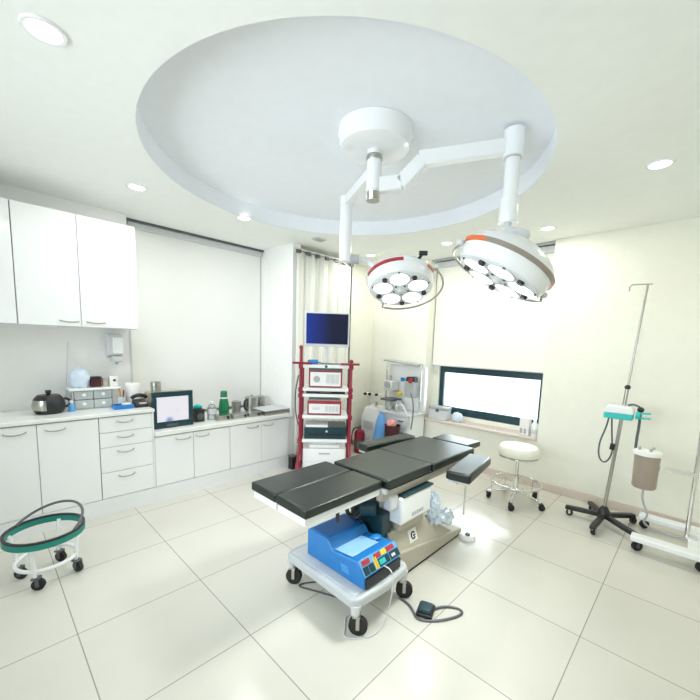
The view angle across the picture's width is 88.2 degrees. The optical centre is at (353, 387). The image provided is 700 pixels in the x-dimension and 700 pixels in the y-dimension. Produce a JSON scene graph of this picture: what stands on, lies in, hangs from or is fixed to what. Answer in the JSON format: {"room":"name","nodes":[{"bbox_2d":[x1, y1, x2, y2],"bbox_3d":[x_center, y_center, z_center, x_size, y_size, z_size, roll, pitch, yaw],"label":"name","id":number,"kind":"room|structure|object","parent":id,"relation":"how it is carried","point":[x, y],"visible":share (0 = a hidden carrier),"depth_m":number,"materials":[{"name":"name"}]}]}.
{"room":"operating room","nodes":[
{"label":"operating room","id":0,"kind":"room"},
{"bbox_2d":[0,183,130,411],"bbox_3d":[-3.148,-0.254,2.837,0.520,2.630,2.340,8,9,43],"label":"wall","id":1,"kind":"structure","parent":0,"point":[33,358],"depth_m":3.05,"materials":[{"name":"white paint"}]},
{"bbox_2d":[0,197,16,323],"bbox_3d":[-2.830,-0.893,2.434,0.357,0.875,0.763,8,9,43],"label":"upper cabinet","id":2,"kind":"object","parent":1,"relation":"attached to","point":[8,313],"visible":1,"depth_m":2.58,"materials":[{"name":"white laminate"}]},
{"bbox_2d":[8,199,137,329],"bbox_3d":[-2.289,-0.942,2.994,0.357,0.875,0.793,8,9,43],"label":"upper cabinet","id":3,"kind":"object","parent":1,"relation":"attached to","point":[70,269],"visible":0.96,"depth_m":2.85,"materials":[{"name":"white laminate"}]},
{"bbox_2d":[105,334,122,363],"bbox_3d":[-2.211,-0.353,3.338,0.121,0.280,0.120,8,9,43],"label":"soap dispenser","id":4,"kind":"object","parent":1,"relation":"attached to","point":[113,342],"visible":1,"depth_m":3.30,"materials":[{"name":"grey plastic"}]},
{"bbox_2d":[129,330,132,381],"bbox_3d":[-2.154,-0.208,3.503,0.008,0.693,0.014,8,9,43],"label":"trim","id":5,"kind":"structure","parent":1,"relation":"attached to","point":[129,330],"depth_m":3.49,"materials":[{"name":"grey plastic"}]},
{"bbox_2d":[0,455,287,541],"bbox_3d":[-1.919,0.942,3.652,0.624,0.143,2.685,8,9,43],"label":"trim","id":6,"kind":"structure","parent":1,"relation":"attached to","point":[96,509],"depth_m":3.28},
{"bbox_2d":[98,412,155,498],"bbox_3d":[-2.096,0.556,3.267,0.515,0.700,0.410,8,9,43],"label":"drawer unit","id":7,"kind":"object","parent":6,"relation":"on","point":[126,442],"visible":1,"depth_m":3.10,"materials":[{"name":"white laminate"}]},
{"bbox_2d":[260,242,300,453],"bbox_3d":[-1.055,-0.401,4.651,1.015,2.630,0.114,8,9,43],"label":"wall partition","id":8,"kind":"structure","parent":0,"point":[278,265],"depth_m":4.41,"materials":[{"name":"white paint"}]},
{"bbox_2d":[288,417,290,454],"bbox_3d":[-0.786,0.583,4.367,0.038,0.475,0.044,8,9,43],"label":"trim","id":9,"kind":"structure","parent":8,"relation":"attached to","point":[289,418],"depth_m":4.35,"materials":[{"name":"white laminate"}]},
{"bbox_2d":[294,247,353,459],"bbox_3d":[-0.376,-0.370,4.575,0.063,2.511,0.935,8,9,43],"label":"curtain","id":10,"kind":"object","parent":8,"relation":"hanging from","point":[323,284],"visible":0.55,"depth_m":4.42,"materials":[{"name":"beige fabric"}]},
{"bbox_2d":[0,445,699,699],"bbox_3d":[-0.022,1.272,2.431,5.900,0.100,5.900,8,9,43],"label":"floor","id":11,"kind":"structure","parent":0,"point":[189,596],"depth_m":2.02,"materials":[{"name":"tile"}]},
{"bbox_2d":[0,500,84,590],"bbox_3d":[-1.916,0.976,2.249,0.400,0.407,0.400,8,9,43],"label":"stand","id":12,"kind":"object","parent":11,"relation":"on","point":[20,572],"visible":1,"depth_m":2.22,"materials":[{"name":"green metal"}]},
{"bbox_2d":[0,418,101,523],"bbox_3d":[-2.503,0.593,2.846,0.515,0.700,0.760,8,9,43],"label":"base cabinet","id":13,"kind":"object","parent":11,"relation":"on","point":[42,464],"visible":1,"depth_m":2.73,"materials":[{"name":"white laminate"}]},
{"bbox_2d":[0,403,154,427],"bbox_3d":[-2.363,0.214,2.964,0.534,0.029,1.173,8,9,43],"label":"countertop","id":14,"kind":"structure","parent":13,"relation":"on","point":[19,417],"depth_m":2.83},
{"bbox_2d":[31,390,70,414],"bbox_3d":[-2.435,0.112,2.884,0.210,0.185,0.215,2,7,-1],"label":"kettle","id":15,"kind":"object","parent":14,"relation":"on","point":[42,404],"visible":0.99,"depth_m":2.82,"materials":[{"name":"black metal"}]},
{"bbox_2d":[65,342,68,407],"bbox_3d":[-2.473,-0.107,3.112,0.010,0.564,0.119,0,7,-14],"label":"metal rod","id":16,"kind":"object","parent":14,"relation":"on","point":[67,342],"visible":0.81,"depth_m":3.11,"materials":[{"name":"grey metal"}]},
{"bbox_2d":[68,400,74,411],"bbox_3d":[-2.325,0.153,2.976,0.044,0.090,0.044,8,9,43],"label":"bottle","id":17,"kind":"object","parent":14,"relation":"on","point":[71,407],"visible":1,"depth_m":2.96,"materials":[{"name":"blue plastic"}]},
{"bbox_2d":[64,386,120,409],"bbox_3d":[-2.289,0.084,3.179,0.240,0.181,0.370,8,9,43],"label":"drawer organizer","id":18,"kind":"object","parent":14,"relation":"on","point":[88,397],"visible":0.94,"depth_m":3.10,"materials":[{"name":"grey plastic"}]},
{"bbox_2d":[68,367,89,387],"bbox_3d":[-2.355,-0.089,3.099,0.132,0.174,0.156,8,9,43],"label":"plastic bag","id":19,"kind":"object","parent":18,"relation":"on","point":[78,377],"visible":1,"depth_m":3.06,"materials":[{"name":"plastic"}]},
{"bbox_2d":[90,376,101,386],"bbox_3d":[-2.272,-0.052,3.176,0.086,0.088,0.081,8,9,43],"label":"storage box","id":20,"kind":"object","parent":18,"relation":"on","point":[95,381],"visible":0.84,"depth_m":3.15,"materials":[{"name":"black plastic"}]},
{"bbox_2d":[101,378,108,385],"bbox_3d":[-2.216,-0.048,3.220,0.054,0.073,0.054,8,9,43],"label":"jar","id":21,"kind":"object","parent":18,"relation":"on","point":[105,381],"visible":0.98,"depth_m":3.20,"materials":[{"name":"glass"}]},
{"bbox_2d":[108,376,117,385],"bbox_3d":[-2.174,-0.057,3.262,0.063,0.085,0.060,8,9,43],"label":"storage box","id":22,"kind":"object","parent":18,"relation":"on","point":[113,381],"visible":0.93,"depth_m":3.24,"materials":[{"name":"white paper"}]},
{"bbox_2d":[117,389,125,403],"bbox_3d":[-2.091,0.089,3.256,0.072,0.165,0.072,8,9,43],"label":"pen cup","id":23,"kind":"object","parent":14,"relation":"on","point":[120,399],"visible":0.62,"depth_m":3.24,"materials":[{"name":"grey plastic"}]},
{"bbox_2d":[111,403,133,409],"bbox_3d":[-2.031,0.166,3.178,0.110,0.035,0.145,8,9,43],"label":"desk tray","id":24,"kind":"object","parent":14,"relation":"on","point":[119,406],"visible":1,"depth_m":3.14,"materials":[{"name":"blue plastic"}]},
{"bbox_2d":[125,382,140,402],"bbox_3d":[-2.055,0.060,3.362,0.120,0.200,0.120,8,9,43],"label":"paper roll","id":25,"kind":"object","parent":14,"relation":"on","point":[132,388],"visible":0.55,"depth_m":3.31,"materials":[{"name":"white paper"}]},
{"bbox_2d":[130,393,147,407],"bbox_3d":[-1.948,0.114,3.286,0.130,0.118,0.144,8,9,43],"label":"telephone","id":26,"kind":"object","parent":14,"relation":"on","point":[137,403],"visible":1,"depth_m":3.27,"materials":[{"name":"black plastic"}]},
{"bbox_2d":[154,426,229,485],"bbox_3d":[-1.775,0.623,3.753,0.705,0.473,0.721,8,9,43],"label":"base cabinet","id":27,"kind":"object","parent":11,"relation":"on","point":[187,455],"visible":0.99,"depth_m":3.51,"materials":[{"name":"white laminate"}]},
{"bbox_2d":[154,407,292,436],"bbox_3d":[-1.500,0.340,4.013,0.705,0.040,1.511,8,9,43],"label":"countertop","id":28,"kind":"structure","parent":27,"relation":"on","point":[207,424],"depth_m":3.69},
{"bbox_2d":[140,389,192,429],"bbox_3d":[-1.852,0.188,3.565,0.421,0.344,0.363,8,9,43],"label":"television","id":29,"kind":"object","parent":28,"relation":"on","point":[173,408],"visible":0.8,"depth_m":3.42,"materials":[{"name":"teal plastic"}]},
{"bbox_2d":[150,381,160,391],"bbox_3d":[-1.885,-0.007,3.443,0.090,0.090,0.090,8,9,43],"label":"steel cup","id":30,"kind":"object","parent":29,"relation":"on","point":[155,385],"visible":0.99,"depth_m":3.41,"materials":[{"name":"grey metal"}]},
{"bbox_2d":[193,408,204,421],"bbox_3d":[-1.606,0.285,3.727,0.114,0.129,0.095,8,9,43],"label":"speaker box","id":31,"kind":"object","parent":28,"relation":"on","point":[198,414],"visible":0.86,"depth_m":3.69,"materials":[{"name":"black plastic"}]},
{"bbox_2d":[193,404,201,408],"bbox_3d":[-1.607,0.196,3.720,0.080,0.049,0.092,8,9,43],"label":"pad","id":32,"kind":"object","parent":31,"relation":"on","point":[196,406],"visible":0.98,"depth_m":3.69,"materials":[{"name":"teal fabric"}]},
{"bbox_2d":[207,401,216,419],"bbox_3d":[-1.502,0.245,3.826,0.099,0.192,0.099,8,9,43],"label":"water bottle","id":33,"kind":"object","parent":28,"relation":"on","point":[211,409],"visible":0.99,"depth_m":3.79,"materials":[{"name":"clear plastic"}]},
{"bbox_2d":[214,413,230,420],"bbox_3d":[-1.396,0.317,3.838,0.116,0.052,0.141,8,9,43],"label":"instrument case","id":34,"kind":"object","parent":28,"relation":"on","point":[219,417],"visible":1,"depth_m":3.80,"materials":[{"name":"metal"}]},
{"bbox_2d":[219,391,228,413],"bbox_3d":[-1.444,0.179,4.022,0.112,0.280,0.112,8,9,43],"label":"bottle","id":35,"kind":"object","parent":28,"relation":"on","point":[223,403],"visible":0.83,"depth_m":3.98,"materials":[{"name":"plastic"}]},
{"bbox_2d":[231,400,240,412],"bbox_3d":[-1.372,0.226,4.221,0.107,0.145,0.107,8,9,43],"label":"steel canister","id":36,"kind":"object","parent":28,"relation":"on","point":[236,404],"visible":0.9,"depth_m":4.18,"materials":[{"name":"silver metal"}]},
{"bbox_2d":[229,412,247,418],"bbox_3d":[-1.264,0.309,3.961,0.116,0.048,0.171,8,9,43],"label":"instrument case","id":37,"kind":"object","parent":28,"relation":"on","point":[237,415],"visible":0.89,"depth_m":3.93,"materials":[{"name":"metal"}]},
{"bbox_2d":[243,395,258,411],"bbox_3d":[-1.224,0.188,4.331,0.160,0.203,0.179,1,7,-7],"label":"jug","id":38,"kind":"object","parent":28,"relation":"on","point":[250,402],"visible":0.94,"depth_m":4.27,"materials":[{"name":"silver metal"}]},
{"bbox_2d":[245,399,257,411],"bbox_3d":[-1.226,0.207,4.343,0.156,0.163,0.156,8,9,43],"label":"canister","id":39,"kind":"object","parent":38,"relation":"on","point":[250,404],"depth_m":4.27,"materials":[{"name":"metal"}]},
{"bbox_2d":[245,411,260,416],"bbox_3d":[-1.136,0.300,4.087,0.106,0.044,0.151,8,9,43],"label":"instrument case","id":40,"kind":"object","parent":28,"relation":"on","point":[250,413],"visible":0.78,"depth_m":4.05,"materials":[{"name":"metal"}]},
{"bbox_2d":[257,395,264,405],"bbox_3d":[-1.176,0.183,4.551,0.120,0.165,0.120,8,9,43],"label":"steel canister","id":41,"kind":"object","parent":28,"relation":"on","point":[261,400],"visible":0.68,"depth_m":4.50,"materials":[{"name":"silver metal"}]},
{"bbox_2d":[253,405,288,415],"bbox_3d":[-0.997,0.272,4.316,0.308,0.056,0.338,8,9,43],"label":"steel tray","id":42,"kind":"object","parent":28,"relation":"on","point":[267,410],"visible":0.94,"depth_m":4.24,"materials":[{"name":"grey metal"}]},
{"bbox_2d":[229,417,287,468],"bbox_3d":[-1.266,0.577,4.280,0.705,0.473,0.743,8,9,43],"label":"base cabinet","id":43,"kind":"object","parent":11,"relation":"on","point":[254,442],"visible":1,"depth_m":4.03,"materials":[{"name":"white laminate"}]},
{"bbox_2d":[288,454,296,469],"bbox_3d":[-0.729,0.889,4.313,0.084,0.170,0.074,8,9,43],"label":"trash can","id":44,"kind":"object","parent":11,"relation":"on","point":[291,457],"visible":0.88,"depth_m":4.28,"materials":[{"name":"black plastic"}]},
{"bbox_2d":[299,581,336,597],"bbox_3d":[-0.212,1.238,2.210,0.254,0.010,0.151,2,7,-1],"label":"cable","id":45,"kind":"object","parent":11,"relation":"on","point":[300,586],"visible":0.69,"depth_m":2.21,"materials":[{"name":"grey plastic"}]},
{"bbox_2d":[292,345,359,469],"bbox_3d":[-0.312,0.284,3.986,0.712,1.476,0.582,1,7,-4],"label":"trolley","id":46,"kind":"object","parent":11,"relation":"on","point":[308,456],"visible":0.71,"depth_m":3.94,"materials":[{"name":"red metal"}]},
{"bbox_2d":[295,375,298,425],"bbox_3d":[-0.613,0.165,3.963,0.098,0.606,0.034,8,9,43],"label":"cable","id":47,"kind":"object","parent":46,"relation":"hanging from","point":[298,375],"visible":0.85,"depth_m":3.98,"materials":[{"name":"grey plastic"}]},
{"bbox_2d":[307,397,340,414],"bbox_3d":[-0.326,0.203,4.083,0.370,0.165,0.325,1,7,-4],"label":"source","id":48,"kind":"object","parent":46,"relation":"on","point":[315,405],"visible":0.94,"depth_m":3.93,"materials":[{"name":"grey plastic"}]},
{"bbox_2d":[308,359,339,364],"bbox_3d":[-0.297,-0.271,3.900,0.392,0.050,0.050,1,7,-4],"label":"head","id":49,"kind":"object","parent":46,"relation":"on","point":[309,360],"visible":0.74,"depth_m":3.88},
{"bbox_2d":[309,442,339,447],"bbox_3d":[-0.329,0.628,4.112,0.340,0.070,0.250,1,7,-4],"label":"folded towel","id":50,"kind":"object","parent":46,"relation":"on","point":[311,444],"visible":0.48,"depth_m":3.99,"materials":[{"name":"white fabric"}]},
{"bbox_2d":[302,435,346,442],"bbox_3d":[-0.328,0.568,4.117,0.490,0.034,0.345,1,7,-4],"label":"shelf","id":51,"kind":"object","parent":46,"relation":"attached to","point":[303,439],"depth_m":3.95,"materials":[{"name":"white metal"}]},
{"bbox_2d":[304,421,345,438],"bbox_3d":[-0.321,0.484,4.122,0.460,0.130,0.336,1,7,-4],"label":"printer","id":52,"kind":"object","parent":46,"relation":"on","point":[335,429],"visible":0.95,"depth_m":3.96,"materials":[{"name":"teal plastic"}]},
{"bbox_2d":[305,420,327,426],"bbox_3d":[-0.410,0.409,4.050,0.244,0.028,0.214,1,7,-4],"label":"stack","id":53,"kind":"object","parent":52,"relation":"on","point":[309,423],"visible":1,"depth_m":3.99,"materials":[{"name":"white paper"}]},
{"bbox_2d":[302,410,347,418],"bbox_3d":[-0.319,0.305,4.086,0.490,0.034,0.345,1,7,-4],"label":"shelf","id":54,"kind":"object","parent":46,"relation":"attached to","point":[344,415],"depth_m":3.92,"materials":[{"name":"white metal"}]},
{"bbox_2d":[306,391,344,393],"bbox_3d":[-0.311,0.039,4.060,0.420,0.030,0.294,1,7,-4],"label":"recorder","id":55,"kind":"object","parent":46,"relation":"on","point":[312,392],"visible":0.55,"depth_m":3.92,"materials":[{"name":"black plastic"}]},
{"bbox_2d":[303,391,347,397],"bbox_3d":[-0.312,0.071,4.059,0.490,0.034,0.345,1,7,-4],"label":"shelf","id":56,"kind":"object","parent":46,"relation":"attached to","point":[305,394],"depth_m":3.89,"materials":[{"name":"white metal"}]},
{"bbox_2d":[303,384,347,391],"bbox_3d":[-0.309,0.007,4.051,0.490,0.034,0.345,1,7,-4],"label":"shelf","id":57,"kind":"object","parent":46,"relation":"attached to","point":[306,387],"depth_m":3.89,"materials":[{"name":"white metal"}]},
{"bbox_2d":[309,368,342,387],"bbox_3d":[-0.310,-0.117,4.043,0.362,0.210,0.331,1,7,-4],"label":"medical device","id":58,"kind":"object","parent":46,"relation":"on","point":[318,377],"visible":0.94,"depth_m":3.89,"materials":[{"name":"grey plastic"}]},
{"bbox_2d":[303,364,348,368],"bbox_3d":[-0.301,-0.241,4.021,0.490,0.034,0.345,1,7,-4],"label":"shelf","id":59,"kind":"object","parent":46,"relation":"attached to","point":[340,366],"depth_m":3.85,"materials":[{"name":"white metal"}]},
{"bbox_2d":[304,311,349,364],"bbox_3d":[-0.291,-0.538,3.978,0.490,0.565,0.140,1,7,-4],"label":"monitor","id":60,"kind":"object","parent":46,"relation":"on","point":[322,329],"visible":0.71,"depth_m":3.93,"materials":[{"name":"grey plastic"}]},
{"bbox_2d":[286,542,412,635],"bbox_3d":[-0.035,1.141,2.208,0.653,0.212,0.489,8,9,43],"label":"trolley","id":61,"kind":"object","parent":11,"relation":"on","point":[299,561],"visible":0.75,"depth_m":2.01,"materials":[{"name":"white plastic"}]},
{"bbox_2d":[308,513,400,589],"bbox_3d":[-0.002,0.955,2.161,0.483,0.170,0.319,8,9,43],"label":"electrosurgical unit","id":62,"kind":"object","parent":61,"relation":"on","point":[347,547],"visible":0.97,"depth_m":2.08,"materials":[{"name":"blue plastic"}]},
{"bbox_2d":[343,565,393,638],"bbox_3d":[0.054,1.135,1.938,0.199,0.293,0.272,8,9,43],"label":"lead","id":63,"kind":"object","parent":62,"relation":"hanging from","point":[383,565],"visible":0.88,"depth_m":1.96,"materials":[{"name":"grey plastic"}]},
{"bbox_2d":[379,557,385,564],"bbox_3d":[0.162,0.965,2.007,0.019,0.023,0.048,8,9,43],"label":"switch","id":64,"kind":"object","parent":62,"relation":"attached to","point":[382,560],"depth_m":2.01,"materials":[{"name":"teal plastic"}]},
{"bbox_2d":[351,425,364,453],"bbox_3d":[0.071,0.707,5.063,0.190,0.406,0.153,8,9,43],"label":"fire extinguisher","id":65,"kind":"object","parent":11,"relation":"on","point":[359,435],"visible":0.85,"depth_m":5.00,"materials":[{"name":"red metal"}]},
{"bbox_2d":[252,434,479,571],"bbox_3d":[0.273,0.852,2.628,0.547,0.706,1.955,8,9,43],"label":"table","id":66,"kind":"object","parent":11,"relation":"on","point":[387,489],"visible":0.91,"depth_m":2.31,"materials":[{"name":"black leather"}]},
{"bbox_2d":[358,433,414,452],"bbox_3d":[0.301,0.496,3.038,0.580,0.122,0.164,-4,9,-40],"label":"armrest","id":67,"kind":"object","parent":66,"relation":"on","point":[365,446],"visible":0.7,"depth_m":2.95,"materials":[{"name":"black leather"}]},
{"bbox_2d":[386,516,450,550],"bbox_3d":[0.350,1.014,2.702,0.456,0.227,0.756,8,9,43],"label":"table base","id":68,"kind":"object","parent":66,"relation":"attached to","point":[417,535],"depth_m":2.51,"materials":[{"name":"beige plastic"}]},
{"bbox_2d":[425,507,454,525],"bbox_3d":[0.665,1.005,2.777,0.147,0.172,0.369,8,9,43],"label":"tubing","id":69,"kind":"object","parent":66,"relation":"on","point":[445,516],"visible":0.66,"depth_m":2.73,"materials":[{"name":"clear plastic"}]},
{"bbox_2d":[427,491,440,518],"bbox_3d":[0.587,0.863,2.642,0.092,0.220,0.126,8,9,43],"label":"plastic bag","id":70,"kind":"object","parent":69,"relation":"on","point":[435,502],"visible":0.8,"depth_m":2.61,"materials":[{"name":"clear plastic"}]},
{"bbox_2d":[446,454,490,514],"bbox_3d":[0.806,0.709,2.603,0.232,0.370,0.576,7,8,35],"label":"board","id":71,"kind":"object","parent":66,"relation":"attached to","point":[465,471],"visible":1,"depth_m":2.43,"materials":[{"name":"black leather"}]},
{"bbox_2d":[361,402,384,440],"bbox_3d":[0.308,0.550,5.290,0.300,0.680,0.286,8,9,43],"label":"machine","id":72,"kind":"object","parent":11,"relation":"on","point":[370,414],"depth_m":5.20,"materials":[{"name":"white plastic"}]},
{"bbox_2d":[373,413,385,438],"bbox_3d":[0.365,0.648,4.817,0.236,0.600,0.195,8,9,43],"label":"laundry bag","id":73,"kind":"object","parent":11,"relation":"on","point":[379,430],"visible":0.47,"depth_m":4.74,"materials":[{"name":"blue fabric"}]},
{"bbox_2d":[384,419,400,436],"bbox_3d":[0.491,0.691,4.629,0.208,0.568,0.208,8,9,43],"label":"waste bin","id":74,"kind":"object","parent":11,"relation":"on","point":[392,428],"visible":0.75,"depth_m":4.54,"materials":[{"name":"plastic"}]},
{"bbox_2d":[363,359,427,437],"bbox_3d":[0.554,0.283,4.945,0.852,1.307,0.408,8,9,43],"label":"machine","id":75,"kind":"object","parent":11,"relation":"on","point":[406,385],"visible":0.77,"depth_m":4.81,"materials":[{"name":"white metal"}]},
{"bbox_2d":[381,397,401,400],"bbox_3d":[0.520,0.162,4.987,0.200,0.025,0.220,8,9,43],"label":"shelf","id":76,"kind":"object","parent":75,"relation":"attached to","point":[385,398],"depth_m":4.95,"materials":[{"name":"grey plastic"}]},
{"bbox_2d":[384,359,422,365],"bbox_3d":[0.678,-0.340,4.944,0.559,0.061,0.160,8,9,43],"label":"shelf","id":77,"kind":"object","parent":75,"relation":"attached to","point":[389,360],"depth_m":4.92,"materials":[{"name":"grey plastic"}]},
{"bbox_2d":[399,597,462,621],"bbox_3d":[0.435,1.260,2.046,0.369,0.046,0.159,3,7,12],"label":"foot pedal","id":78,"kind":"object","parent":11,"relation":"on","point":[425,610],"visible":1,"depth_m":2.02,"materials":[{"name":"black plastic"}]},
{"bbox_2d":[459,532,475,541],"bbox_3d":[0.905,1.179,2.865,0.124,0.042,0.124,8,9,43],"label":"switch","id":79,"kind":"object","parent":11,"relation":"on","point":[465,536],"visible":1,"depth_m":2.84,"materials":[{"name":"white plastic"}]},
{"bbox_2d":[486,441,544,510],"bbox_3d":[1.625,0.852,3.544,0.531,0.578,0.532,8,9,43],"label":"stool","id":80,"kind":"object","parent":11,"relation":"on","point":[518,452],"visible":1,"depth_m":3.46,"materials":[{"name":"white leather"}]},
{"bbox_2d":[565,283,652,544],"bbox_3d":[2.211,0.185,3.034,0.593,2.060,0.583,8,9,43],"label":"stand","id":81,"kind":"object","parent":11,"relation":"on","point":[602,512],"visible":0.88,"depth_m":3.08,"materials":[{"name":"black metal"}]},
{"bbox_2d":[598,404,650,462],"bbox_3d":[2.258,0.390,3.011,0.320,0.520,0.175,8,9,43],"label":"pump","id":82,"kind":"object","parent":81,"relation":"attached to","point":[613,411],"visible":0.98,"depth_m":2.96,"materials":[{"name":"white plastic"}]},
{"bbox_2d":[630,432,699,571],"bbox_3d":[2.457,0.781,2.794,0.507,0.950,0.600,8,9,43],"label":"suction machine","id":83,"kind":"object","parent":11,"relation":"on","point":[646,464],"visible":1,"depth_m":2.76,"materials":[{"name":"white metal"}]},
{"bbox_2d":[631,454,660,490],"bbox_3d":[2.304,0.661,2.847,0.164,0.265,0.164,8,9,43],"label":"canister","id":84,"kind":"object","parent":83,"relation":"on","point":[646,467],"depth_m":2.79,"materials":[{"name":"beige plastic"}]},
{"bbox_2d":[0,0,699,266],"bbox_3d":[0.069,-1.522,2.099,5.900,0.270,5.900,8,9,43],"label":"ceiling","id":85,"kind":"structure","parent":0,"point":[619,80],"depth_m":1.88,"materials":[{"name":"paint"}]},
{"bbox_2d":[18,13,67,46],"bbox_3d":[-1.158,-1.332,1.350,0.144,0.007,0.144,8,9,43],"label":"recessed light","id":86,"kind":"object","parent":85,"relation":"in","point":[40,28],"visible":1,"depth_m":1.34,"materials":[{"name":"white plastic"}]},
{"bbox_2d":[25,19,61,42],"bbox_3d":[-1.158,-1.333,1.350,0.106,0.001,0.106,8,9,43],"label":"diffuser","id":87,"kind":"object","parent":86,"relation":"attached to","point":[44,31],"depth_m":1.35,"materials":[{"name":"white plastic"}]},
{"bbox_2d":[126,183,147,191],"bbox_3d":[-1.640,-1.513,2.733,0.144,0.007,0.144,8,9,43],"label":"recessed light","id":88,"kind":"object","parent":85,"relation":"in","point":[133,186],"visible":1,"depth_m":2.73,"materials":[{"name":"white plastic"}]},
{"bbox_2d":[129,185,144,190],"bbox_3d":[-1.640,-1.513,2.733,0.106,0.001,0.106,8,9,43],"label":"diffuser","id":89,"kind":"object","parent":88,"relation":"attached to","point":[135,187],"depth_m":2.73,"materials":[{"name":"white plastic"}]},
{"bbox_2d":[126,217,263,409],"bbox_3d":[-1.722,-0.702,4.120,0.120,1.950,1.525,8,9,43],"label":"roller blind","id":90,"kind":"object","parent":85,"relation":"attached to","point":[198,296],"visible":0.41,"depth_m":4.07,"materials":[{"name":"white fabric"}]},
{"bbox_2d":[236,215,251,220],"bbox_3d":[-1.015,-1.565,3.345,0.144,0.007,0.144,8,9,43],"label":"recessed light","id":91,"kind":"object","parent":85,"relation":"in","point":[239,217],"visible":1,"depth_m":3.34,"materials":[{"name":"white plastic"}]},
{"bbox_2d":[312,237,326,241],"bbox_3d":[-0.373,-1.611,3.939,0.100,0.017,0.140,8,9,43],"label":"ceiling vent","id":92,"kind":"object","parent":85,"relation":"in","point":[319,239],"visible":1,"depth_m":3.91,"materials":[{"name":"grey plastic"}]},
{"bbox_2d":[338,107,554,309],"bbox_3d":[0.585,-1.036,2.359,1.589,0.998,1.201,6,8,33],"label":"light","id":93,"kind":"object","parent":85,"relation":"attached to","point":[373,137],"depth_m":2.09,"materials":[{"name":"white metal"}]},
{"bbox_2d":[440,241,453,244],"bbox_3d":[1.019,-1.569,3.934,0.144,0.007,0.144,8,9,43],"label":"recessed light","id":94,"kind":"object","parent":85,"relation":"in","point":[444,242],"visible":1,"depth_m":3.93,"materials":[{"name":"white plastic"}]},
{"bbox_2d":[432,241,555,372],"bbox_3d":[1.599,-0.909,4.359,1.460,1.380,0.170,8,9,43],"label":"roller blind","id":95,"kind":"object","parent":85,"relation":"attached to","point":[477,326],"visible":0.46,"depth_m":4.42,"materials":[{"name":"beige fabric"}]},
{"bbox_2d":[539,226,556,230],"bbox_3d":[1.804,-1.473,3.348,0.144,0.007,0.144,8,9,43],"label":"recessed light","id":96,"kind":"object","parent":85,"relation":"in","point":[545,228],"visible":1,"depth_m":3.35,"materials":[{"name":"white plastic"}]},
{"bbox_2d":[645,158,675,170],"bbox_3d":[1.831,-1.331,2.155,0.144,0.007,0.144,8,9,43],"label":"recessed light","id":97,"kind":"object","parent":85,"relation":"in","point":[662,163],"visible":1,"depth_m":2.15,"materials":[{"name":"white plastic"}]},
{"bbox_2d":[649,160,671,168],"bbox_3d":[1.831,-1.331,2.155,0.106,0.001,0.106,8,9,43],"label":"diffuser","id":98,"kind":"object","parent":97,"relation":"attached to","point":[660,164],"depth_m":2.16,"materials":[{"name":"white plastic"}]},
{"bbox_2d":[346,263,373,439],"bbox_3d":[-0.405,-0.472,5.428,0.870,2.630,1.910,8,9,43],"label":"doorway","id":99,"kind":"structure","parent":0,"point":[362,300],"depth_m":5.32,"materials":[{"name":"beige paint"}]},
{"bbox_2d":[370,217,699,522],"bbox_3d":[2.235,-0.209,3.938,5.030,2.630,0.420,8,9,43],"label":"wall","id":100,"kind":"structure","parent":0,"point":[594,318],"depth_m":3.44,"materials":[{"name":"beige paint"}]},
{"bbox_2d":[345,267,351,446],"bbox_3d":[-0.072,-0.413,5.149,0.025,2.600,0.025,8,9,43],"label":"door frame","id":101,"kind":"structure","parent":100,"relation":"attached to","point":[351,267],"depth_m":5.10,"materials":[{"name":"grey plastic"}]},
{"bbox_2d":[424,415,536,440],"bbox_3d":[1.533,0.486,4.503,1.470,0.032,0.270,8,9,43],"label":"trim","id":102,"kind":"structure","parent":100,"relation":"attached to","point":[466,424],"depth_m":4.37,"materials":[{"name":"wood"}]},
{"bbox_2d":[429,405,451,420],"bbox_3d":[1.149,0.336,4.813,0.268,0.165,0.146,8,9,43],"label":"box","id":103,"kind":"object","parent":102,"relation":"on","point":[439,412],"visible":1,"depth_m":4.75,"materials":[{"name":"grey plastic"}]},
{"bbox_2d":[452,412,462,421],"bbox_3d":[1.343,0.381,4.657,0.148,0.122,0.104,8,9,43],"label":"plastic bag","id":104,"kind":"object","parent":102,"relation":"on","point":[457,417],"visible":1,"depth_m":4.62,"materials":[{"name":"clear plastic"}]},
{"bbox_2d":[519,417,531,435],"bbox_3d":[1.935,0.438,4.066,0.100,0.190,0.094,8,9,43],"label":"carton","id":105,"kind":"object","parent":102,"relation":"on","point":[525,422],"visible":0.91,"depth_m":4.03,"materials":[{"name":"white paper"}]},
{"bbox_2d":[530,420,537,436],"bbox_3d":[2.005,0.454,3.995,0.074,0.180,0.074,8,9,43],"label":"bottle","id":106,"kind":"object","parent":102,"relation":"on","point":[534,426],"visible":0.96,"depth_m":3.97,"materials":[{"name":"plastic"}]},
{"bbox_2d":[438,366,542,425],"bbox_3d":[1.692,0.093,4.573,1.340,0.645,0.040,8,9,43],"label":"window","id":107,"kind":"structure","parent":100,"relation":"in","point":[507,419],"depth_m":4.55,"materials":[{"name":"teal metal"}]},
{"bbox_2d":[482,468,699,527],"bbox_3d":[2.007,1.062,3.967,4.930,0.085,0.015,8,9,43],"label":"baseboard","id":108,"kind":"structure","parent":100,"relation":"attached to","point":[611,504],"depth_m":3.64,"materials":[{"name":"stone"}]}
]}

